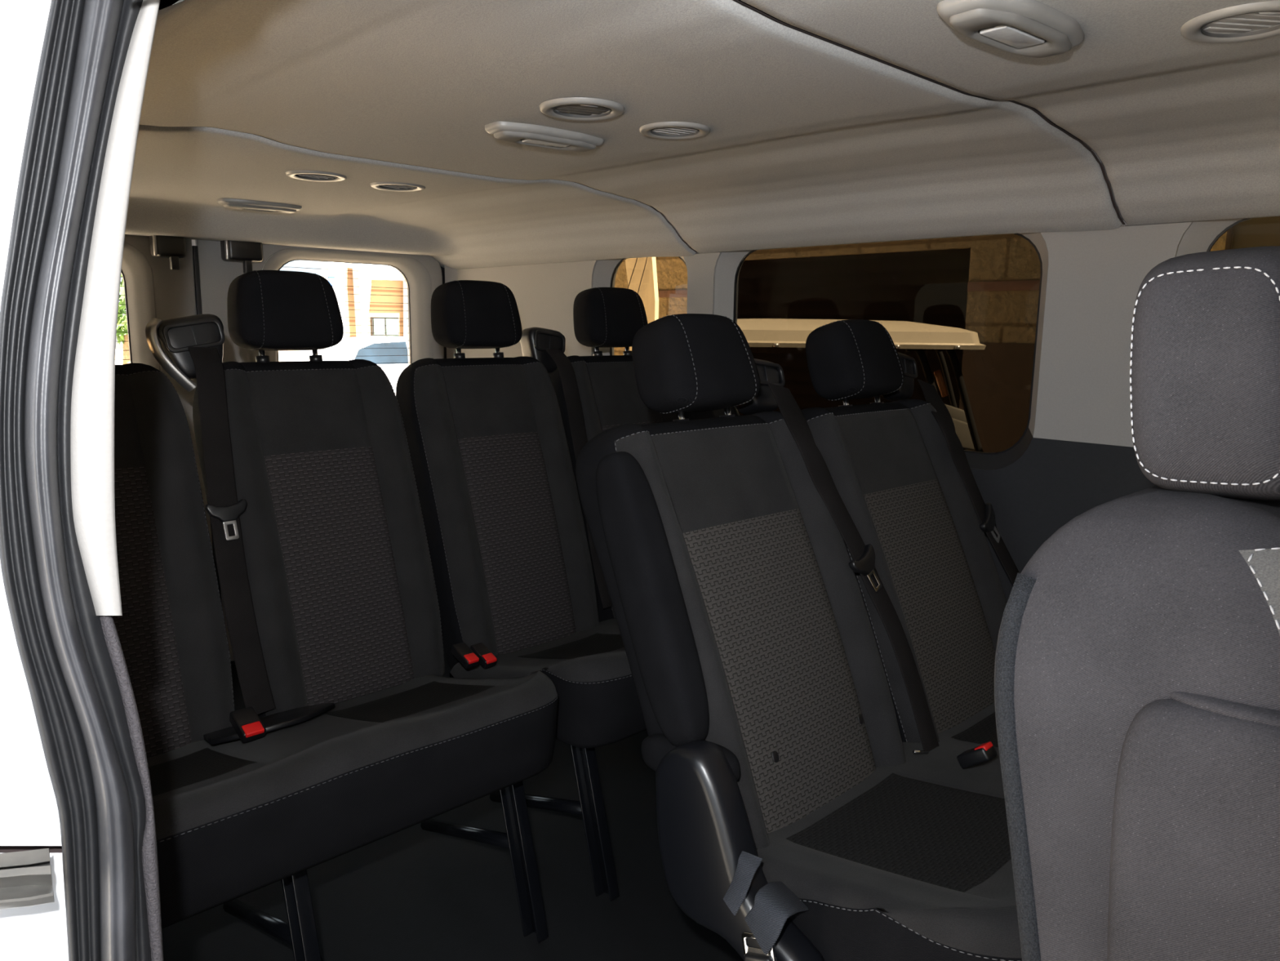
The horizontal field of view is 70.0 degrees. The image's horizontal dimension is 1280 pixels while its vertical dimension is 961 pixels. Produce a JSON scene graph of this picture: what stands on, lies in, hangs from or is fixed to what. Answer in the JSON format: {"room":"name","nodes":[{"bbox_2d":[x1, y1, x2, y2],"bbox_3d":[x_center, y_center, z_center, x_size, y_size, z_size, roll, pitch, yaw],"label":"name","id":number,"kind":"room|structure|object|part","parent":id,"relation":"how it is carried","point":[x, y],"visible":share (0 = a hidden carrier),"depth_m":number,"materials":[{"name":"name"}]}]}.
{"room":"vehicle interior","nodes":[
{"label":"vehicle interior","id":0,"kind":"room"},
{"bbox_2d":[161,642,743,960],"bbox_3d":[-0.003,0.899,1.640,1.800,0.100,4.100,-8,13,-43],"label":"floor","id":1,"kind":"structure","parent":0,"point":[413,893],"depth_m":1.79,"materials":[{"name":"black carpet"}]},
{"bbox_2d":[112,270,558,960],"bbox_3d":[-0.644,0.237,1.566,0.845,1.206,0.769,-8,13,-43],"label":"seat","id":2,"kind":"object","parent":1,"relation":"on","point":[350,734],"visible":0.81,"depth_m":1.64,"materials":[{"name":"grey fabric"}]},
{"bbox_3d":[-0.973,-0.095,1.542,0.226,0.161,0.070,-8,13,-43],"label":"panel","id":3,"kind":"part","parent":2,"relation":"part of","materials":[{"name":"grey fabric"}]},
{"bbox_3d":[-0.960,0.149,1.567,0.410,0.685,0.285,-8,13,-43],"label":"backrest","id":4,"kind":"part","parent":2,"relation":"part of","materials":[{"name":"black fabric"}]},
{"bbox_3d":[-0.737,0.087,1.645,0.024,0.039,0.014,-8,13,-43],"label":"tongue plate","id":5,"kind":"part","parent":2,"relation":"part of","materials":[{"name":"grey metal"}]},
{"bbox_3d":[-0.755,-0.244,1.826,0.011,0.071,0.017,-8,13,-43],"label":"post","id":6,"kind":"part","parent":2,"relation":"part of","materials":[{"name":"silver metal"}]},
{"bbox_2d":[203,702,334,744],"bbox_3d":[-0.637,0.419,1.583,0.220,0.048,0.135,-8,13,-43],"label":"seat belt buckle","id":7,"kind":"object","parent":2,"relation":"on","point":[254,730],"depth_m":1.55,"materials":[{"name":"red plastic"}]},
{"bbox_3d":[-0.647,0.102,1.865,0.410,0.685,0.285,-8,13,-43],"label":"backrest","id":8,"kind":"part","parent":2,"relation":"part of","materials":[{"name":"black fabric"}]},
{"bbox_3d":[-0.512,0.697,1.392,0.024,0.361,0.140,-8,13,-43],"label":"leg","id":9,"kind":"part","parent":2,"relation":"part of","materials":[{"name":"black paint"}]},
{"bbox_3d":[-0.659,-0.141,1.840,0.226,0.161,0.070,-8,13,-43],"label":"panel","id":10,"kind":"part","parent":2,"relation":"part of","materials":[{"name":"grey fabric"}]},
{"bbox_3d":[-0.675,-0.255,1.901,0.011,0.071,0.017,-8,13,-43],"label":"post","id":11,"kind":"part","parent":2,"relation":"part of","materials":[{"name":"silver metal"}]},
{"bbox_2d":[146,670,557,839],"bbox_3d":[-0.557,0.423,1.481,0.795,0.157,0.475,-8,13,-43],"label":"cushion","id":12,"kind":"object","parent":2,"relation":"on","point":[328,754],"depth_m":1.44,"materials":[{"name":"grey fabric"}]},
{"bbox_3d":[-0.220,0.653,1.669,0.024,0.361,0.140,-8,13,-43],"label":"leg","id":13,"kind":"part","parent":2,"relation":"part of","materials":[{"name":"black paint"}]},
{"bbox_2d":[395,280,678,901],"bbox_3d":[-0.035,0.146,2.145,0.883,1.206,0.769,-8,13,-43],"label":"seat","id":14,"kind":"object","parent":1,"relation":"on","point":[495,443],"visible":0.7,"depth_m":2.09,"materials":[{"name":"grey fabric"}]},
{"bbox_3d":[-0.424,-0.293,2.140,0.011,0.071,0.017,-8,13,-43],"label":"post","id":15,"kind":"part","parent":14,"relation":"part of","materials":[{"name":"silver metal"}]},
{"bbox_3d":[-0.333,0.056,2.163,0.410,0.685,0.285,-8,13,-43],"label":"backrest","id":16,"kind":"part","parent":14,"relation":"part of","materials":[{"name":"black fabric"}]},
{"bbox_3d":[-0.346,-0.188,2.138,0.226,0.161,0.070,-8,13,-43],"label":"panel","id":17,"kind":"part","parent":14,"relation":"part of","materials":[{"name":"grey fabric"}]},
{"bbox_3d":[-0.344,-0.304,2.216,0.011,0.071,0.017,-8,13,-43],"label":"post","id":18,"kind":"part","parent":14,"relation":"part of","materials":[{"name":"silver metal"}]},
{"bbox_2d":[450,617,631,681],"bbox_3d":[0.066,0.330,2.074,0.865,0.156,0.475,-8,13,-43],"label":"cushion","id":19,"kind":"object","parent":14,"relation":"on","point":[562,649],"depth_m":1.98,"materials":[{"name":"grey fabric"}]},
{"bbox_3d":[-0.024,0.010,2.457,0.410,0.685,0.285,-8,13,-43],"label":"backrest","id":20,"kind":"part","parent":14,"relation":"part of","materials":[{"name":"black fabric"}]},
{"bbox_3d":[-0.094,0.634,1.789,0.024,0.361,0.140,-8,13,-43],"label":"leg","id":21,"kind":"part","parent":14,"relation":"part of","materials":[{"name":"black paint"}]},
{"bbox_3d":[-0.036,-0.234,2.432,0.226,0.161,0.070,-8,13,-43],"label":"panel","id":22,"kind":"part","parent":14,"relation":"part of","materials":[{"name":"grey fabric"}]},
{"bbox_2d":[575,313,1022,960],"bbox_3d":[0.449,0.314,1.446,1.064,1.130,0.785,-8,13,-43],"label":"seat","id":23,"kind":"object","parent":1,"relation":"on","point":[809,604],"visible":0.91,"depth_m":1.34,"materials":[{"name":"grey fabric"}]},
{"bbox_3d":[0.015,0.157,1.232,0.064,0.381,0.194,-8,13,-43],"label":"armrest","id":24,"kind":"part","parent":23,"relation":"part of","materials":[{"name":"black fabric"}]},
{"bbox_3d":[0.158,0.217,1.419,0.436,0.621,0.336,-8,13,-43],"label":"backrest","id":25,"kind":"part","parent":23,"relation":"part of","materials":[{"name":"black fabric"}]},
{"bbox_3d":[0.066,-0.090,1.423,0.011,0.072,0.026,-8,13,-43],"label":"post","id":26,"kind":"part","parent":23,"relation":"part of","materials":[{"name":"silver metal"}]},
{"bbox_3d":[0.137,-0.010,1.405,0.280,0.136,0.079,-8,13,-43],"label":"panel","id":27,"kind":"part","parent":23,"relation":"part of","materials":[{"name":"grey fabric"}]},
{"bbox_3d":[0.145,-0.102,1.498,0.011,0.072,0.026,-8,13,-43],"label":"post","id":28,"kind":"part","parent":23,"relation":"part of","materials":[{"name":"silver metal"}]},
{"bbox_3d":[0.139,0.551,1.057,0.053,0.059,0.011,8,12,37],"label":"strap plate","id":29,"kind":"part","parent":23,"relation":"part of","materials":[{"name":"silver metal"}]},
{"bbox_3d":[0.392,-0.138,1.734,0.011,0.072,0.026,-8,13,-43],"label":"post","id":30,"kind":"part","parent":23,"relation":"part of","materials":[{"name":"silver metal"}]},
{"bbox_3d":[0.484,0.169,1.729,0.436,0.621,0.336,-8,13,-43],"label":"backrest","id":31,"kind":"part","parent":23,"relation":"part of","materials":[{"name":"black fabric"}]},
{"bbox_3d":[0.381,0.161,1.491,0.032,0.040,0.020,-8,13,-43],"label":"tongue plate","id":32,"kind":"part","parent":23,"relation":"part of","materials":[{"name":"silver metal"}]},
{"bbox_3d":[0.472,-0.149,1.809,0.011,0.072,0.026,-8,13,-43],"label":"post","id":33,"kind":"part","parent":23,"relation":"part of","materials":[{"name":"silver metal"}]},
{"bbox_3d":[0.464,-0.059,1.715,0.280,0.136,0.079,-8,13,-43],"label":"panel","id":34,"kind":"part","parent":23,"relation":"part of","materials":[{"name":"grey fabric"}]},
{"bbox_2d":[755,702,1022,958],"bbox_3d":[0.574,0.437,1.359,0.925,0.110,0.450,-8,13,-43],"label":"cushion","id":35,"kind":"object","parent":23,"relation":"on","point":[886,823],"depth_m":1.21,"materials":[{"name":"grey fabric"}]},
{"bbox_3d":[0.701,0.103,1.805,0.038,0.041,0.014,-3,10,-23],"label":"tongue plate","id":36,"kind":"part","parent":23,"relation":"part of","materials":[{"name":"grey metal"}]},
{"bbox_2d":[994,245,1279,960],"bbox_3d":[0.590,0.449,0.554,0.448,1.164,0.658,-8,13,-43],"label":"passenger seat","id":37,"kind":"object","parent":1,"relation":"on","point":[1137,663],"visible":1,"depth_m":0.53,"materials":[{"name":"fabric"}]},
{"bbox_3d":[0.457,0.302,0.683,0.430,0.618,0.253,-8,13,-43],"label":"backrest","id":38,"kind":"part","parent":37,"relation":"part of","materials":[{"name":"grey fabric"}]},
{"bbox_3d":[0.334,0.331,0.529,0.072,0.421,0.125,-8,13,-43],"label":"armrest","id":39,"kind":"part","parent":37,"relation":"part of","materials":[{"name":"grey fabric"}]},
{"bbox_2d":[124,0,1279,269],"bbox_3d":[0.026,-0.509,1.389,1.724,0.162,3.865,-8,13,-43],"label":"ceiling","id":40,"kind":"structure","parent":0,"point":[811,141],"depth_m":1.45,"materials":[{"name":"fabric"}]},
{"bbox_2d":[149,235,186,270],"bbox_3d":[-1.359,-0.661,2.627,0.088,0.110,0.070,-8,13,-43],"label":"box","id":41,"kind":"object","parent":40,"relation":"attached to","point":[172,247],"visible":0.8,"depth_m":2.60,"materials":[{"name":"black plastic"}]},
{"bbox_2d":[220,240,262,273],"bbox_3d":[-1.208,-0.684,2.770,0.110,0.110,0.070,-8,13,-43],"label":"box","id":42,"kind":"object","parent":40,"relation":"attached to","point":[248,253],"visible":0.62,"depth_m":2.74,"materials":[{"name":"black plastic"}]},
{"bbox_2d":[217,198,302,213],"bbox_3d":[-1.030,-0.744,2.482,0.213,0.020,0.093,-8,13,-43],"label":"recessed light","id":43,"kind":"object","parent":40,"relation":"in","point":[242,204],"visible":1,"depth_m":2.45,"materials":[{"name":"plastic"}]},
{"bbox_2d":[285,169,346,181],"bbox_3d":[-0.705,-0.672,1.990,0.126,0.025,0.126,-8,13,-43],"label":"ceiling vent","id":44,"kind":"object","parent":40,"relation":"in","point":[303,175],"visible":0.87,"depth_m":1.99,"materials":[{"name":"plastic"}]},
{"bbox_2d":[369,182,425,191],"bbox_3d":[-0.563,-0.694,2.127,0.126,0.025,0.126,-8,13,-43],"label":"ceiling vent","id":45,"kind":"object","parent":40,"relation":"in","point":[375,184],"visible":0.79,"depth_m":2.13,"materials":[{"name":"plastic"}]},
{"bbox_2d":[484,120,604,151],"bbox_3d":[-0.157,-0.574,1.533,0.214,0.020,0.096,-8,13,-43],"label":"recessed light","id":46,"kind":"object","parent":40,"relation":"in","point":[532,135],"visible":1,"depth_m":1.50,"materials":[{"name":"plastic"}]},
{"bbox_2d":[539,97,624,120],"bbox_3d":[-0.086,-0.556,1.350,0.126,0.025,0.126,-8,13,-43],"label":"ceiling vent","id":47,"kind":"object","parent":40,"relation":"in","point":[574,108],"visible":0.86,"depth_m":1.34,"materials":[{"name":"plastic"}]},
{"bbox_2d":[639,121,710,139],"bbox_3d":[0.057,-0.578,1.486,0.116,0.025,0.116,-8,13,-43],"label":"ceiling vent","id":48,"kind":"object","parent":40,"relation":"in","point":[702,130],"visible":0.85,"depth_m":1.48,"materials":[{"name":"plastic"}]},
{"bbox_2d":[937,0,1084,57],"bbox_3d":[0.388,-0.469,0.950,0.214,0.020,0.095,-8,13,-43],"label":"recessed light","id":49,"kind":"object","parent":40,"relation":"in","point":[1022,24],"visible":1,"depth_m":0.92,"materials":[{"name":"plastic"}]},
{"bbox_2d":[1180,0,1279,43],"bbox_3d":[0.624,-0.478,0.936,0.120,0.025,0.120,-8,13,-43],"label":"ceiling vent","id":50,"kind":"object","parent":40,"relation":"in","point":[1192,30],"visible":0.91,"depth_m":0.94,"materials":[{"name":"plastic"}]},
{"bbox_2d":[457,163,1242,602],"bbox_3d":[0.662,0.036,2.084,0.055,1.510,3.830,-8,13,-43],"label":"wall","id":51,"kind":"structure","parent":0,"point":[1091,280],"depth_m":1.82,"materials":[{"name":"grey plastic"}]},
{"bbox_2d":[147,124,697,252],"bbox_3d":[-0.452,-0.594,1.879,1.684,0.140,0.004,-8,13,-43],"label":"trim","id":52,"kind":"structure","parent":51,"relation":"attached to","point":[668,222],"depth_m":2.23,"materials":[{"name":"grey plastic"}]},
{"bbox_2d":[444,265,457,358],"bbox_3d":[-0.682,-0.149,3.413,0.064,1.400,0.013,1,10,1],"label":"trim","id":53,"kind":"structure","parent":51,"relation":"attached to","point":[451,274],"depth_m":3.32,"materials":[{"name":"grey plastic"}]},
{"bbox_2d":[609,256,685,355],"bbox_3d":[0.027,-0.427,2.717,0.006,0.527,0.393,-8,13,-43],"label":"trim","id":54,"kind":"structure","parent":51,"relation":"attached to","point":[622,260],"depth_m":2.79,"materials":[{"name":"black plastic"}]},
{"bbox_2d":[611,256,687,355],"bbox_3d":[0.030,-0.428,2.720,0.004,0.491,0.357,-8,13,-43],"label":"window","id":55,"kind":"structure","parent":51,"relation":"in","point":[660,282],"depth_m":2.68,"materials":[{"name":"clear glass"}]},
{"bbox_2d":[734,233,1040,453],"bbox_3d":[0.542,-0.333,2.195,0.004,0.491,0.841,-8,13,-43],"label":"window","id":56,"kind":"structure","parent":51,"relation":"in","point":[965,308],"depth_m":2.07,"materials":[{"name":"clear glass"}]},
{"bbox_2d":[733,233,1042,454],"bbox_3d":[0.540,-0.332,2.192,0.006,0.527,0.877,-8,13,-43],"label":"trim","id":57,"kind":"structure","parent":51,"relation":"attached to","point":[1019,234],"depth_m":1.93,"materials":[{"name":"black plastic"}]},
{"bbox_2d":[733,0,1125,224],"bbox_3d":[0.296,-0.456,1.114,1.684,0.140,0.004,-8,13,-43],"label":"trim","id":58,"kind":"structure","parent":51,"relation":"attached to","point":[740,2],"depth_m":1.17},
{"bbox_2d":[1206,217,1252,251],"bbox_3d":[1.423,-0.169,1.289,0.006,0.527,1.199,-8,13,-43],"label":"trim","id":59,"kind":"structure","parent":51,"relation":"attached to","point":[1225,229],"depth_m":1.64,"materials":[{"name":"black plastic"}]},
{"bbox_2d":[1209,216,1279,251],"bbox_3d":[1.426,-0.169,1.291,0.004,0.491,1.163,-8,13,-43],"label":"window","id":60,"kind":"structure","parent":51,"relation":"in","point":[1260,231],"depth_m":1.61,"materials":[{"name":"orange glass"}]},
{"bbox_3d":[-1.193,0.400,1.536,0.055,0.931,2.130,-8,13,-43],"label":"wall","id":61,"kind":"structure","parent":0,"visible":0},
{"bbox_2d":[0,845,62,853],"bbox_3d":[-0.443,0.043,0.650,0.172,0.879,0.005,-8,13,-43],"label":"trim","id":62,"kind":"structure","parent":61,"relation":"attached to","point":[3,849],"depth_m":0.68,"materials":[{"name":"black plastic"}]},
{"bbox_2d":[0,853,68,960],"bbox_3d":[-0.499,0.363,0.647,0.211,0.225,0.020,-6,12,-34],"label":"trim","id":63,"kind":"structure","parent":61,"relation":"attached to","point":[36,932],"depth_m":0.68,"materials":[{"name":"white paint"}]},
{"bbox_2d":[99,615,164,960],"bbox_3d":[-0.416,0.259,0.732,0.026,0.358,0.092,-8,13,-43],"label":"trim","id":64,"kind":"structure","parent":61,"relation":"attached to","point":[149,850],"depth_m":0.70,"materials":[{"name":"grey plastic"}]},
{"bbox_3d":[0.180,-0.324,0.011,0.165,0.165,1.600,-8,13,-43],"label":"wall","id":65,"kind":"structure","parent":0,"visible":0},
{"bbox_2d":[0,848,54,909],"bbox_3d":[-0.444,0.280,0.625,0.080,0.082,0.050,-8,13,-43],"label":"door handle","id":66,"kind":"object","parent":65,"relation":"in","point":[25,876],"depth_m":0.62,"materials":[{"name":"metal"}]},
{"bbox_2d":[0,0,62,845],"bbox_3d":[-0.474,-0.045,0.593,0.267,0.677,0.032,-6,12,-35],"label":"trim","id":67,"kind":"structure","parent":65,"relation":"attached to","point":[29,814],"depth_m":0.64,"materials":[{"name":"white paint"}]},
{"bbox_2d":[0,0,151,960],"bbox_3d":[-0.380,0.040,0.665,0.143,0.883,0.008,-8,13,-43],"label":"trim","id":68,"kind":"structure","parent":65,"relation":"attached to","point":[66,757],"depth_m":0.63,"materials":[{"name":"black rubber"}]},
{"bbox_2d":[24,0,136,960],"bbox_3d":[-0.374,0.040,0.655,0.101,0.864,0.027,-8,13,-43],"label":"door seal","id":69,"kind":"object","parent":65,"relation":"attached to","point":[100,20],"depth_m":0.61,"materials":[{"name":"black rubber"}]},
{"bbox_3d":[-1.184,-0.336,1.411,0.054,0.597,2.130,-8,13,-43],"label":"wall","id":70,"kind":"structure","parent":0,"visible":0},
{"bbox_2d":[70,0,159,615],"bbox_3d":[-0.389,-0.157,0.677,0.099,0.508,0.100,-8,13,-43],"label":"trim","id":71,"kind":"structure","parent":70,"relation":"attached to","point":[92,402],"depth_m":0.63,"materials":[{"name":"white plastic"}]},
{"bbox_3d":[-1.239,0.106,1.473,0.010,1.530,2.180,-8,13,-43],"label":"wall","id":72,"kind":"structure","parent":0,"visible":0},
{"bbox_2d":[115,285,129,359],"bbox_3d":[-1.682,-0.261,2.546,0.502,0.785,0.004,-8,13,-43],"label":"window","id":73,"kind":"structure","parent":72,"relation":"in","point":[120,286],"depth_m":2.67,"materials":[{"name":"clear glass"}]},
{"bbox_2d":[121,270,132,363],"bbox_3d":[-1.677,-0.260,2.541,0.526,0.809,0.008,-8,13,-43],"label":"window frame","id":74,"kind":"structure","parent":72,"relation":"attached to","point":[122,274],"depth_m":2.67,"materials":[{"name":"black plastic"}]},
{"bbox_2d":[121,234,213,552],"bbox_3d":[-1.641,-0.041,2.580,0.778,1.360,0.056,-8,13,-43],"label":"interior wall panel","id":75,"kind":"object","parent":72,"relation":"in","point":[153,290],"depth_m":2.68,"materials":[{"name":"beige plastic"}]},
{"bbox_2d":[191,245,221,599],"bbox_3d":[-1.336,-0.060,2.834,0.014,1.300,0.010,-8,13,-43],"label":"door frame","id":76,"kind":"structure","parent":72,"relation":"attached to","point":[195,251],"depth_m":2.74,"materials":[{"name":"grey plastic"}]},
{"bbox_2d":[195,239,444,661],"bbox_3d":[-1.046,-0.129,3.144,0.843,1.360,0.056,-8,13,-43],"label":"door","id":77,"kind":"structure","parent":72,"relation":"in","point":[423,273],"depth_m":2.98,"materials":[{"name":"beige plastic"}]},
{"bbox_2d":[191,239,409,551],"bbox_3d":[-1.083,-0.116,3.185,0.851,1.360,0.020,-8,13,-43],"label":"trim","id":78,"kind":"structure","parent":77,"relation":"attached to","point":[193,240],"depth_m":3.33,"materials":[{"name":"white paint"}]},
{"bbox_2d":[231,266,446,665],"bbox_3d":[-1.326,-0.132,2.871,1.850,1.530,0.012,-8,13,-43],"label":"trim","id":79,"kind":"structure","parent":72,"relation":"attached to","point":[233,663],"depth_m":3.34,"materials":[{"name":"plastic"}]},
{"bbox_2d":[278,266,408,392],"bbox_3d":[-1.017,-0.362,3.177,0.504,0.790,0.004,-8,13,-43],"label":"window","id":80,"kind":"structure","parent":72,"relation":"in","point":[283,266],"depth_m":3.20,"materials":[{"name":"clear glass"}]},
{"bbox_2d":[277,259,411,364],"bbox_3d":[-1.012,-0.362,3.172,0.528,0.814,0.008,-8,13,-43],"label":"window frame","id":81,"kind":"structure","parent":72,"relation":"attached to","point":[397,268],"depth_m":3.28,"materials":[{"name":"black plastic"}]},
{"label":"outside","id":82,"kind":"structure","parent":0,"visible":0},
{"bbox_2d":[115,335,123,349],"bbox_3d":[-10.005,-3.684,31.852,150.000,0.001,180.000,-8,13,-43],"label":"ground","id":83,"kind":"structure","parent":82,"point":[118,346],"depth_m":63.71,"materials":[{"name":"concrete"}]},
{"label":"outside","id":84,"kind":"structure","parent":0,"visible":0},
{"bbox_2d":[115,349,309,364],"bbox_3d":[-17.130,-3.325,29.185,60.000,0.010,59.000,-8,13,-43],"label":"ground","id":85,"kind":"structure","parent":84,"point":[118,354],"depth_m":48.89,"materials":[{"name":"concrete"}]},
{"bbox_2d":[116,273,129,364],"bbox_3d":[-13.148,-4.216,23.110,2.218,3.906,2.311,-8,13,-43],"label":"tree","id":86,"kind":"object","parent":85,"relation":"on","point":[121,336],"visible":0.11,"depth_m":22.96,"materials":[{"name":"green plant"}]},
{"bbox_2d":[328,276,334,284],"bbox_3d":[-10.462,-5.255,31.157,0.220,3.317,0.100,-8,13,-43],"label":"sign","id":87,"kind":"object","parent":85,"relation":"on","point":[331,280],"visible":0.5,"depth_m":30.87,"materials":[{"name":"white fabric"}]},
{"bbox_2d":[294,336,408,395],"bbox_3d":[-4.582,-1.764,16.211,4.620,1.560,1.900,-8,13,-43],"label":"parked car","id":88,"kind":"object","parent":85,"relation":"on","point":[340,348],"visible":0.04,"depth_m":15.38,"materials":[{"name":"white paint"}]},
{"bbox_2d":[320,261,407,337],"bbox_3d":[-6.494,-7.060,41.616,16.641,5.384,1.750,-8,13,-43],"label":"office building","id":89,"kind":"structure","parent":85,"relation":"on","point":[396,326],"depth_m":36.70,"materials":[{"name":"beige"}]}
]}

